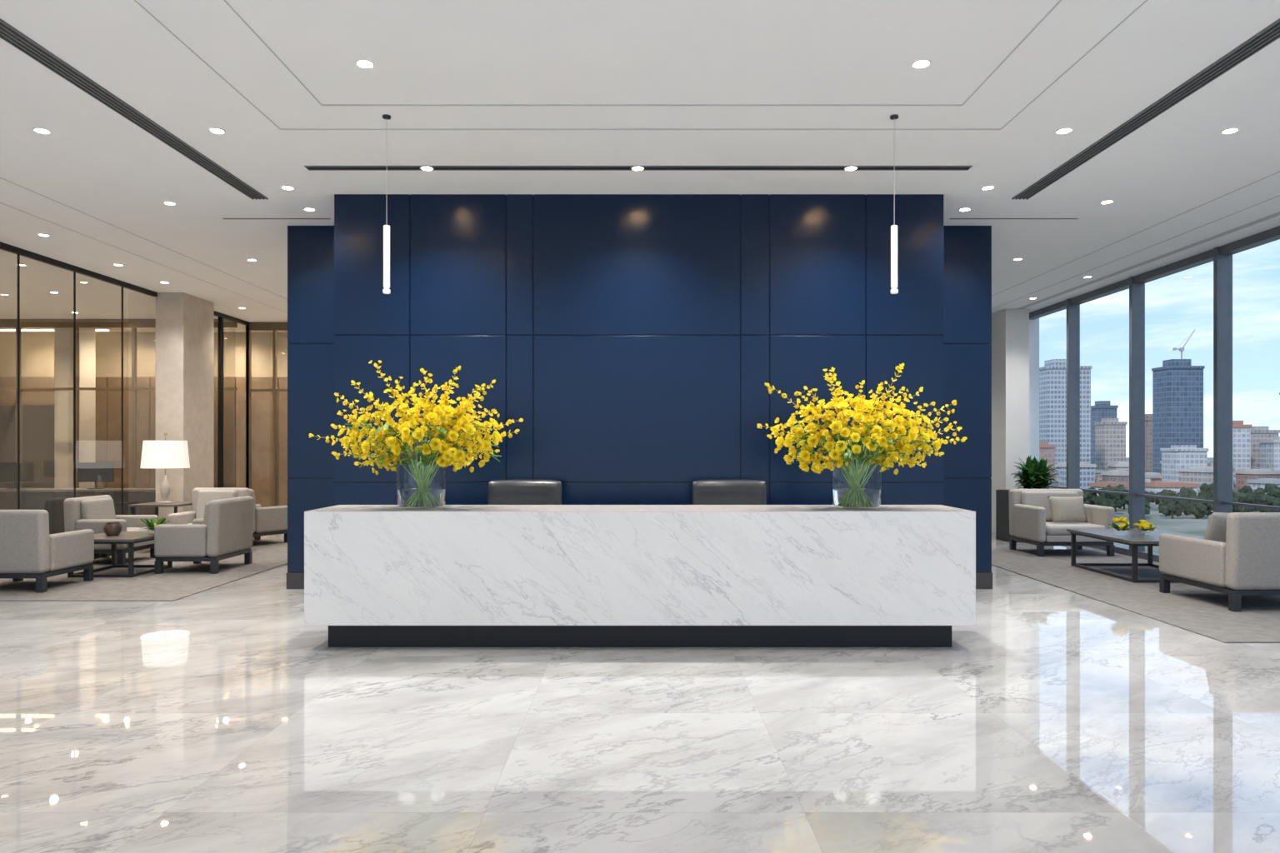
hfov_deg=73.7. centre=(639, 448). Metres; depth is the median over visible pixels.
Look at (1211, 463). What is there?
house
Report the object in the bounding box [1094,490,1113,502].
tree
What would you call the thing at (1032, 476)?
potted plant
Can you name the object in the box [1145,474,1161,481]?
house
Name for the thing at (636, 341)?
wall
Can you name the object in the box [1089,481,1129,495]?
house
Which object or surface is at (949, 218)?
trim
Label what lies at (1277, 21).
ceiling vent
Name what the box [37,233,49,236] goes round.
recessed light
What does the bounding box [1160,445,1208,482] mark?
office tower
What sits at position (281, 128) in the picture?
trim
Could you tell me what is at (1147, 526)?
flower bowl
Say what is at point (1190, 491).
tree
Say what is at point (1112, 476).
house
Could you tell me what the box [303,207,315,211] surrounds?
recessed light
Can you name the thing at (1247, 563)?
armchair
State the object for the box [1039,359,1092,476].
office tower
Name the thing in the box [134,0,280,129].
trim
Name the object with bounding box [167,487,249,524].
armchair
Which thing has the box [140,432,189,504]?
table lamp
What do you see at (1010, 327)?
wall column
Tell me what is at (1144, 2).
trim
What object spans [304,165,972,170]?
trim
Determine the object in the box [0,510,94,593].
armchair
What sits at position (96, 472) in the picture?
computer monitor
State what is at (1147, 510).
tree
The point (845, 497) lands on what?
glass vase
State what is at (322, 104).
trim
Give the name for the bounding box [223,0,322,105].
trim
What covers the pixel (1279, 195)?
trim
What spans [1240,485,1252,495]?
tree
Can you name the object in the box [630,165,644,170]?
recessed light
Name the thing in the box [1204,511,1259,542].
throw pillow
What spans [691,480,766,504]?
office chair
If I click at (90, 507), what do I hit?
cushion
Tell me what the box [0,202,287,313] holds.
trim
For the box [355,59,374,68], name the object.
recessed light
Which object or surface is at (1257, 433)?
office tower
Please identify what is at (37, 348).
wall
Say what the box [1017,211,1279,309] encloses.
trim
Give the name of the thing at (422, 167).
recessed light
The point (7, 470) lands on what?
computer monitor
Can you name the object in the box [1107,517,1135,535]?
flower bowl
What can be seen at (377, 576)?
reception desk
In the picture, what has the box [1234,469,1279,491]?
house
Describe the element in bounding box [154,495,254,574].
armchair
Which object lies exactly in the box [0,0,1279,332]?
ceiling
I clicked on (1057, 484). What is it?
house
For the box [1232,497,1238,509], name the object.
tree
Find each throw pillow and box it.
[1047,496,1088,522]
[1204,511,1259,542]
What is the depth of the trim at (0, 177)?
9.54 m
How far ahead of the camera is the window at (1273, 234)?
9.86 m
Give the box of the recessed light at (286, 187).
[280,185,294,189]
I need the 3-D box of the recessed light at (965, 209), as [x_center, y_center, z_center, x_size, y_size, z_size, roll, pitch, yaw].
[3.330,-2.446,8.750,0.120,0.008,0.120,0,0,0]
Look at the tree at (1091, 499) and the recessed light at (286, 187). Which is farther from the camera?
the tree at (1091, 499)
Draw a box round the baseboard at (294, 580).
[286,572,992,589]
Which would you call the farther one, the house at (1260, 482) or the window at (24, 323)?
the house at (1260, 482)
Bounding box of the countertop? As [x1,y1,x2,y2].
[306,505,973,511]
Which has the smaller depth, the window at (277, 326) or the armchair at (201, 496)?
the armchair at (201, 496)
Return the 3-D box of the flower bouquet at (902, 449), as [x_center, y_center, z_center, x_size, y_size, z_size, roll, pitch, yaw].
[1.762,-0.110,6.783,1.479,1.132,1.006,0,0,27]
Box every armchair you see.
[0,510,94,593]
[63,495,158,564]
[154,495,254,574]
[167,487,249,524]
[249,489,287,546]
[1008,489,1114,556]
[1159,512,1279,611]
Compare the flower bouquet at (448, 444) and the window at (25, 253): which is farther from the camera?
the window at (25, 253)
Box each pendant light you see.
[382,114,390,294]
[890,114,898,294]
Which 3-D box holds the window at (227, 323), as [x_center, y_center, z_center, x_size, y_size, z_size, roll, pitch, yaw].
[-8.092,-0.450,16.200,0.865,4.000,0.080,0,0,0]
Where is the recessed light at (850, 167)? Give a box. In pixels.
[844,165,858,170]
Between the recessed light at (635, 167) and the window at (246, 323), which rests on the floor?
the window at (246, 323)
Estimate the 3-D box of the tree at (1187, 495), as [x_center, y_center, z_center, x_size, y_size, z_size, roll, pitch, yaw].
[238.982,23.511,372.992,7.661,8.077,7.508,0,0,-20]
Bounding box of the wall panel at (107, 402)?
[0,376,288,507]
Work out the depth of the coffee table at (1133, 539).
10.47 m
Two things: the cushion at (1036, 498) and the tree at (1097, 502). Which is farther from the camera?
the tree at (1097, 502)
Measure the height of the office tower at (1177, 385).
87.012 m
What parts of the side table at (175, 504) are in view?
leg, leg, leg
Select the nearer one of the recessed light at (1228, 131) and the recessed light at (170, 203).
the recessed light at (1228, 131)
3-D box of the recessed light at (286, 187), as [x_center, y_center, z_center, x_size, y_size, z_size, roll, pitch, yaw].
[-3.310,-2.446,8.020,0.120,0.008,0.120,0,0,0]
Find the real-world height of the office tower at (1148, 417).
52.666 m
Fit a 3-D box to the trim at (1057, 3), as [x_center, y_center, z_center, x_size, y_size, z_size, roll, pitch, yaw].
[2.300,-2.454,0.545,0.010,0.013,11.090,0,0,0]
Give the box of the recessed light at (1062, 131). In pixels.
[1055,127,1072,134]
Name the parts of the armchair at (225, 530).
leg, armrest, armrest, frame, leg, backrest, leg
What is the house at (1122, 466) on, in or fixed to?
on the ground
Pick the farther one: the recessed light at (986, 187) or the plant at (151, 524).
the plant at (151, 524)
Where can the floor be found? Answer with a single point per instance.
(216, 720)
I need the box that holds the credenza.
[0,488,155,534]
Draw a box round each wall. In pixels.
[0,332,288,506]
[287,225,991,572]
[334,194,943,505]
[990,318,1039,489]
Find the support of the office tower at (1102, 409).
on the ground
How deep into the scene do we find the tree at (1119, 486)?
402.67 m
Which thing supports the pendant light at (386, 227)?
hanging from the ceiling
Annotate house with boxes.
[1045,478,1060,489]
[1055,461,1096,489]
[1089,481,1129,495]
[1095,470,1104,482]
[1100,470,1129,483]
[1106,461,1129,471]
[1145,472,1160,474]
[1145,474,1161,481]
[1145,481,1198,503]
[1177,466,1213,495]
[1207,460,1234,468]
[1232,468,1234,489]
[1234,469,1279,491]
[1246,478,1279,494]
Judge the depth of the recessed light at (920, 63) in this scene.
5.43 m
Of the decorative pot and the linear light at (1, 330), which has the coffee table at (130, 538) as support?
the decorative pot
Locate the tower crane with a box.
[1172,330,1194,359]
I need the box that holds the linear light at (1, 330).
[0,329,109,331]
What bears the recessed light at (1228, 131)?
in the ceiling
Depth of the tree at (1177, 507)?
331.84 m
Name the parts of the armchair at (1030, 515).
leg, armrest, leg, backrest, frame, seat, leg, armrest, leg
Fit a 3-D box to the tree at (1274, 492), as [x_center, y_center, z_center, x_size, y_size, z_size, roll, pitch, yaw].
[285.623,22.792,386.965,7.295,9.517,7.673,0,0,16]
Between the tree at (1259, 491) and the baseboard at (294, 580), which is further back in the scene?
the tree at (1259, 491)
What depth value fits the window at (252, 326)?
16.57 m
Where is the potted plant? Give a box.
[995,455,1060,542]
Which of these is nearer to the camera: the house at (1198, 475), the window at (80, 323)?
the window at (80, 323)
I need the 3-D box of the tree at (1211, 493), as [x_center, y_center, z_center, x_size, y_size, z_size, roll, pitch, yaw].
[244.707,22.641,358.896,7.640,9.817,8.598,0,0,-4]
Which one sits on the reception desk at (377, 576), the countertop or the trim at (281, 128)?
the countertop
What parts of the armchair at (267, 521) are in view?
backrest, leg, frame, armrest, leg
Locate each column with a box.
[155,292,214,524]
[991,309,1029,534]
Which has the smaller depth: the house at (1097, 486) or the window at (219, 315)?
the window at (219, 315)
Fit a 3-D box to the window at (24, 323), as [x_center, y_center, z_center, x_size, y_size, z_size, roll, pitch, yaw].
[-11.262,-0.450,16.200,1.125,4.000,0.080,0,0,0]
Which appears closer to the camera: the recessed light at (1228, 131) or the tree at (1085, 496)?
the recessed light at (1228, 131)
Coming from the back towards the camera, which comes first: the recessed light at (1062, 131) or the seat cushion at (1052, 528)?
the seat cushion at (1052, 528)
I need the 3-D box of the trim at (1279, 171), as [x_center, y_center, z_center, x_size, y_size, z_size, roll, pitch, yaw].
[5.660,-2.454,5.300,0.012,0.013,20.600,0,0,0]
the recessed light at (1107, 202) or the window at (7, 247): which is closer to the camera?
the recessed light at (1107, 202)
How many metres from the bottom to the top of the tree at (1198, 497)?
7.913 m
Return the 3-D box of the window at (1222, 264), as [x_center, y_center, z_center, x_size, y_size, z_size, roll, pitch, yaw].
[7.105,-0.450,11.283,0.190,4.000,1.835,0,0,0]
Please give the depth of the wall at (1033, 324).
15.60 m
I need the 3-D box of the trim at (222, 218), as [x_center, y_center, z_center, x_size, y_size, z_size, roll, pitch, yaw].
[-3.875,-2.454,9.105,1.150,0.013,0.030,0,0,0]
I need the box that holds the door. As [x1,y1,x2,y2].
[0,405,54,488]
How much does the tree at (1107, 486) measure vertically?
10.696 m
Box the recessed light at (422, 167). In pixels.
[420,165,434,170]
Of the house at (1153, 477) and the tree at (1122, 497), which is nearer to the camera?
the tree at (1122, 497)
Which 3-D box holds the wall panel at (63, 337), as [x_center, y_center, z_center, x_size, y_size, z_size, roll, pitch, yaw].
[-10.400,-0.450,17.150,2.400,4.000,0.500,0,0,0]
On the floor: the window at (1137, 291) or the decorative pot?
the window at (1137, 291)
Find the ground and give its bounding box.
[1113,457,1258,553]
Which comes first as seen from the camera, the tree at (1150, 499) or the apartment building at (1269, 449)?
the tree at (1150, 499)
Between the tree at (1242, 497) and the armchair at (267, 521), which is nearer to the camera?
the armchair at (267, 521)
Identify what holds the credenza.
on the floor
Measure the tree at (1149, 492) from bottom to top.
6.764 m
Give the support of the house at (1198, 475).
on the ground
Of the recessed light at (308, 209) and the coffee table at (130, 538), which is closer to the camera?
the recessed light at (308, 209)
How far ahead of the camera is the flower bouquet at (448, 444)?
6.68 m
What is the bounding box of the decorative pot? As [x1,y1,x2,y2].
[103,521,122,536]
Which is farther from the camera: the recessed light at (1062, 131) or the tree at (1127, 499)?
the tree at (1127, 499)
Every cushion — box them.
[80,497,115,519]
[126,527,153,531]
[195,490,237,519]
[202,502,208,525]
[1020,490,1078,521]
[1045,521,1105,535]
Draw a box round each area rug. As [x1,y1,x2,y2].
[0,539,287,601]
[991,549,1279,643]
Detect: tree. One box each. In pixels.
[1083,492,1090,504]
[1084,492,1095,504]
[1085,487,1097,497]
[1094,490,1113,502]
[1095,500,1099,505]
[1096,485,1111,494]
[1099,498,1115,511]
[1102,488,1123,509]
[1110,486,1125,511]
[1115,484,1124,489]
[1123,488,1129,509]
[1125,495,1129,504]
[1127,503,1149,514]
[1145,491,1152,502]
[1145,498,1150,514]
[1148,491,1155,503]
[1154,492,1160,504]
[1157,490,1170,516]
[1159,494,1185,519]
[1162,489,1175,497]
[1176,490,1188,496]
[1179,486,1196,495]
[1182,492,1197,509]
[1183,501,1208,519]
[1185,495,1205,508]
[1186,495,1197,504]
[1192,501,1213,517]
[1197,483,1210,495]
[1205,482,1213,499]
[1208,490,1213,510]
[1232,491,1250,512]
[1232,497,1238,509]
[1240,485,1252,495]
[1248,496,1256,512]
[1249,487,1265,511]
[1256,493,1279,512]
[1264,483,1279,494]
[1266,488,1279,499]
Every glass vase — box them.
[395,464,446,509]
[831,488,881,509]
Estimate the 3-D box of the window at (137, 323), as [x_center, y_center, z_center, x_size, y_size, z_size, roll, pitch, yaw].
[-9.062,-0.450,16.200,1.125,4.000,0.080,0,0,0]
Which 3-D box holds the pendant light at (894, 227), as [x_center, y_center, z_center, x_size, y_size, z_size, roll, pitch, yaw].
[1.874,-1.795,6.290,0.060,1.310,0.060,0,0,0]
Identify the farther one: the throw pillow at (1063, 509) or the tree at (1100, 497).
the tree at (1100, 497)
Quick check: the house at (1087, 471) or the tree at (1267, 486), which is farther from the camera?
the house at (1087, 471)
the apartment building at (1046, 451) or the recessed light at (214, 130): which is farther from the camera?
the apartment building at (1046, 451)
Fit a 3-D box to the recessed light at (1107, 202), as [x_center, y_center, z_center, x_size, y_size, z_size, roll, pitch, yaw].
[4.640,-2.446,8.480,0.120,0.008,0.120,0,0,0]
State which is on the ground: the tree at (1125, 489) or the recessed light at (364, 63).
the tree at (1125, 489)
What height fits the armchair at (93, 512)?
0.880 m
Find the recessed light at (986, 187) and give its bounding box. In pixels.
[980,185,994,189]
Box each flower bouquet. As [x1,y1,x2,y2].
[308,360,523,489]
[756,363,967,489]
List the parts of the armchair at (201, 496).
armrest, backrest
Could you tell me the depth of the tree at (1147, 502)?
334.81 m
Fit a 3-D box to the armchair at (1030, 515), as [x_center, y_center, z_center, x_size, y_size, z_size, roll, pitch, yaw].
[6.180,1.078,12.557,1.120,0.920,0.953,0,0,-2]
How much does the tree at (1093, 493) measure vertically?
9.069 m
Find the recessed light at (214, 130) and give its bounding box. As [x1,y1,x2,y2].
[208,127,225,134]
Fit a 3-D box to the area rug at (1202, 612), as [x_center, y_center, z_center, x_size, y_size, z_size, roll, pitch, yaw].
[5.810,1.544,9.890,2.320,0.012,6.220,0,0,0]
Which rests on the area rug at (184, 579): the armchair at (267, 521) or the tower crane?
the armchair at (267, 521)
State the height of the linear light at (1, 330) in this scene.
0.040 m
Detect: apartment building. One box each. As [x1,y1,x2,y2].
[1039,441,1056,478]
[1232,420,1252,491]
[1258,436,1279,470]
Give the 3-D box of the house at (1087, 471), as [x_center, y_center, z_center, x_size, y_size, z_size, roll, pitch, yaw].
[235.632,17.434,461.948,13.359,20.232,16.701,0,0,-4]
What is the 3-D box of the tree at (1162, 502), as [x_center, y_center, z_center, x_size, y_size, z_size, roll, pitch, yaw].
[211.307,22.283,343.173,6.360,10.534,6.409,0,0,10]
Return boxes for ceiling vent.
[0,18,268,199]
[1011,18,1279,199]
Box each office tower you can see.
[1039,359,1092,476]
[1090,400,1118,464]
[1094,418,1127,471]
[1145,414,1152,472]
[1151,359,1204,473]
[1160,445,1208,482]
[1250,426,1279,469]
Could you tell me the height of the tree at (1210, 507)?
7.035 m
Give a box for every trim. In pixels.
[0,177,286,299]
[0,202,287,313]
[0,401,54,405]
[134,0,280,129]
[222,218,330,219]
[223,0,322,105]
[280,128,1000,129]
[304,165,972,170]
[321,104,962,105]
[949,218,1078,219]
[961,0,1061,105]
[991,170,1279,296]
[992,195,1279,309]
[1000,0,1148,129]
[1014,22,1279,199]
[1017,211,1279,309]
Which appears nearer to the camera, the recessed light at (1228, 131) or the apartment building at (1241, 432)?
the recessed light at (1228, 131)
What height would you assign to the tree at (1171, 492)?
8.303 m
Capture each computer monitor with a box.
[0,462,34,489]
[77,462,114,489]
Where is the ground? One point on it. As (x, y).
(1189, 525)
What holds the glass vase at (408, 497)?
on the reception desk at (377, 576)
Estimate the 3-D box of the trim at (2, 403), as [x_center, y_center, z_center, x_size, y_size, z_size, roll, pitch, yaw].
[-12.850,0.290,17.925,1.640,2.520,0.090,0,0,0]
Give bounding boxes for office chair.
[487,480,562,504]
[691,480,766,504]
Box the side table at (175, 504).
[127,501,192,516]
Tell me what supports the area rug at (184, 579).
on the floor
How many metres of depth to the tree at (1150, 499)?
393.88 m
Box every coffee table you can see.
[67,531,172,577]
[1066,529,1204,583]
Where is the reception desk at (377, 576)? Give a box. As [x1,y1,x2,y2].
[304,505,975,647]
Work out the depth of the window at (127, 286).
12.56 m
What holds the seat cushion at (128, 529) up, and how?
on the armchair at (93, 512)
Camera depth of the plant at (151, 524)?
10.70 m
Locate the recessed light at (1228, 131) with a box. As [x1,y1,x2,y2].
[1220,127,1239,134]
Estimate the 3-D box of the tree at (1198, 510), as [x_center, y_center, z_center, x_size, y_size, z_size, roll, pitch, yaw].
[216.862,23.665,332.238,7.279,7.770,7.133,0,0,-9]
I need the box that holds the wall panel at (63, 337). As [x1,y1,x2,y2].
[54,328,155,488]
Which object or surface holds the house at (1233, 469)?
on the ground
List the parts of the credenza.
door, door, door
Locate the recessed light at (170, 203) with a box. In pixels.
[163,201,176,205]
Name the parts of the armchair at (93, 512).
backrest, armrest, leg, leg, frame, armrest, seat, leg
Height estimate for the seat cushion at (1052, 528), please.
0.140 m
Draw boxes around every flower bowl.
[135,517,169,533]
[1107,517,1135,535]
[1133,520,1157,534]
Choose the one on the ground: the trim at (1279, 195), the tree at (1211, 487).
the tree at (1211, 487)
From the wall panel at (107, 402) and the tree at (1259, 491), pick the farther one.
the tree at (1259, 491)
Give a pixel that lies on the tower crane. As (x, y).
(1181, 349)
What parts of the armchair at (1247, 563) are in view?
leg, armrest, frame, leg, backrest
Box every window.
[0,241,20,254]
[0,319,16,390]
[15,319,73,488]
[16,248,76,509]
[73,266,124,559]
[75,319,133,488]
[120,281,157,514]
[131,319,155,488]
[214,310,222,487]
[214,319,237,390]
[222,313,249,488]
[247,322,274,489]
[272,322,287,506]
[1029,298,1079,489]
[1070,276,1144,556]
[1134,246,1232,562]
[1220,225,1279,509]
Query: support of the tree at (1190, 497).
on the ground
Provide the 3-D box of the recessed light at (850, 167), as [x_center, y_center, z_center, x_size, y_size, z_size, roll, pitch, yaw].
[1.840,-2.440,7.445,0.120,0.008,0.120,0,0,0]
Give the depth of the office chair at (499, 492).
7.94 m
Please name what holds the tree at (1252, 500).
on the ground
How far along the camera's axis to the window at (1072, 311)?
13.96 m
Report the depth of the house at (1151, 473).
534.04 m
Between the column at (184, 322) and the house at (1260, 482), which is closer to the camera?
the column at (184, 322)
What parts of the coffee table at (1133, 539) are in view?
leg, leg, leg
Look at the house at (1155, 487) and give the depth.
429.95 m
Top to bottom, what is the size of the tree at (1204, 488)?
10.882 m
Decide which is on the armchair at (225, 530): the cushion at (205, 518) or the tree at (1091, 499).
the cushion at (205, 518)
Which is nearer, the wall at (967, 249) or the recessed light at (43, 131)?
the recessed light at (43, 131)
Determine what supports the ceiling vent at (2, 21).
attached to the ceiling
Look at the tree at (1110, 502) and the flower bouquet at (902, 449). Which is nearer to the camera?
the flower bouquet at (902, 449)
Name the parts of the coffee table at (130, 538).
leg, leg, leg, leg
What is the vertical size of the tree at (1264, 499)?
9.714 m
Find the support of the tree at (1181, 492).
on the ground
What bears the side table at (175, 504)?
on the area rug at (184, 579)
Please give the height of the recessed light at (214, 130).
0.008 m
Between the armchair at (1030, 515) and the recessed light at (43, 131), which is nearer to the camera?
the recessed light at (43, 131)
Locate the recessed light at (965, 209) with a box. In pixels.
[958,207,970,211]
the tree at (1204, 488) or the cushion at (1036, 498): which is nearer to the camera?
the cushion at (1036, 498)
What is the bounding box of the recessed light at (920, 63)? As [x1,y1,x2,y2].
[911,59,930,68]
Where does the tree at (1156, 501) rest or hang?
on the ground
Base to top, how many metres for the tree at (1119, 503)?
10.853 m
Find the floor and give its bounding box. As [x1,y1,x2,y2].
[0,533,1279,852]
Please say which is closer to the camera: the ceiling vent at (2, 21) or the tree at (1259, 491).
the ceiling vent at (2, 21)
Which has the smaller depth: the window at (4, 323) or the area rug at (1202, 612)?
the area rug at (1202, 612)
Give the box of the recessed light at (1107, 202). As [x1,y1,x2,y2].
[1100,200,1114,204]
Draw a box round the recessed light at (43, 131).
[32,127,51,134]
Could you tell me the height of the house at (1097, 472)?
15.694 m
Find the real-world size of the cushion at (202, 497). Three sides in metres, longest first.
0.580 x 0.470 x 0.120 m
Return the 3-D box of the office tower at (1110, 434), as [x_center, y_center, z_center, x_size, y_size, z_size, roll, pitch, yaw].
[313.786,3.753,569.023,15.438,47.594,11.828,0,0,0]
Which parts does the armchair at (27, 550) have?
leg, backrest, leg, frame, armrest, leg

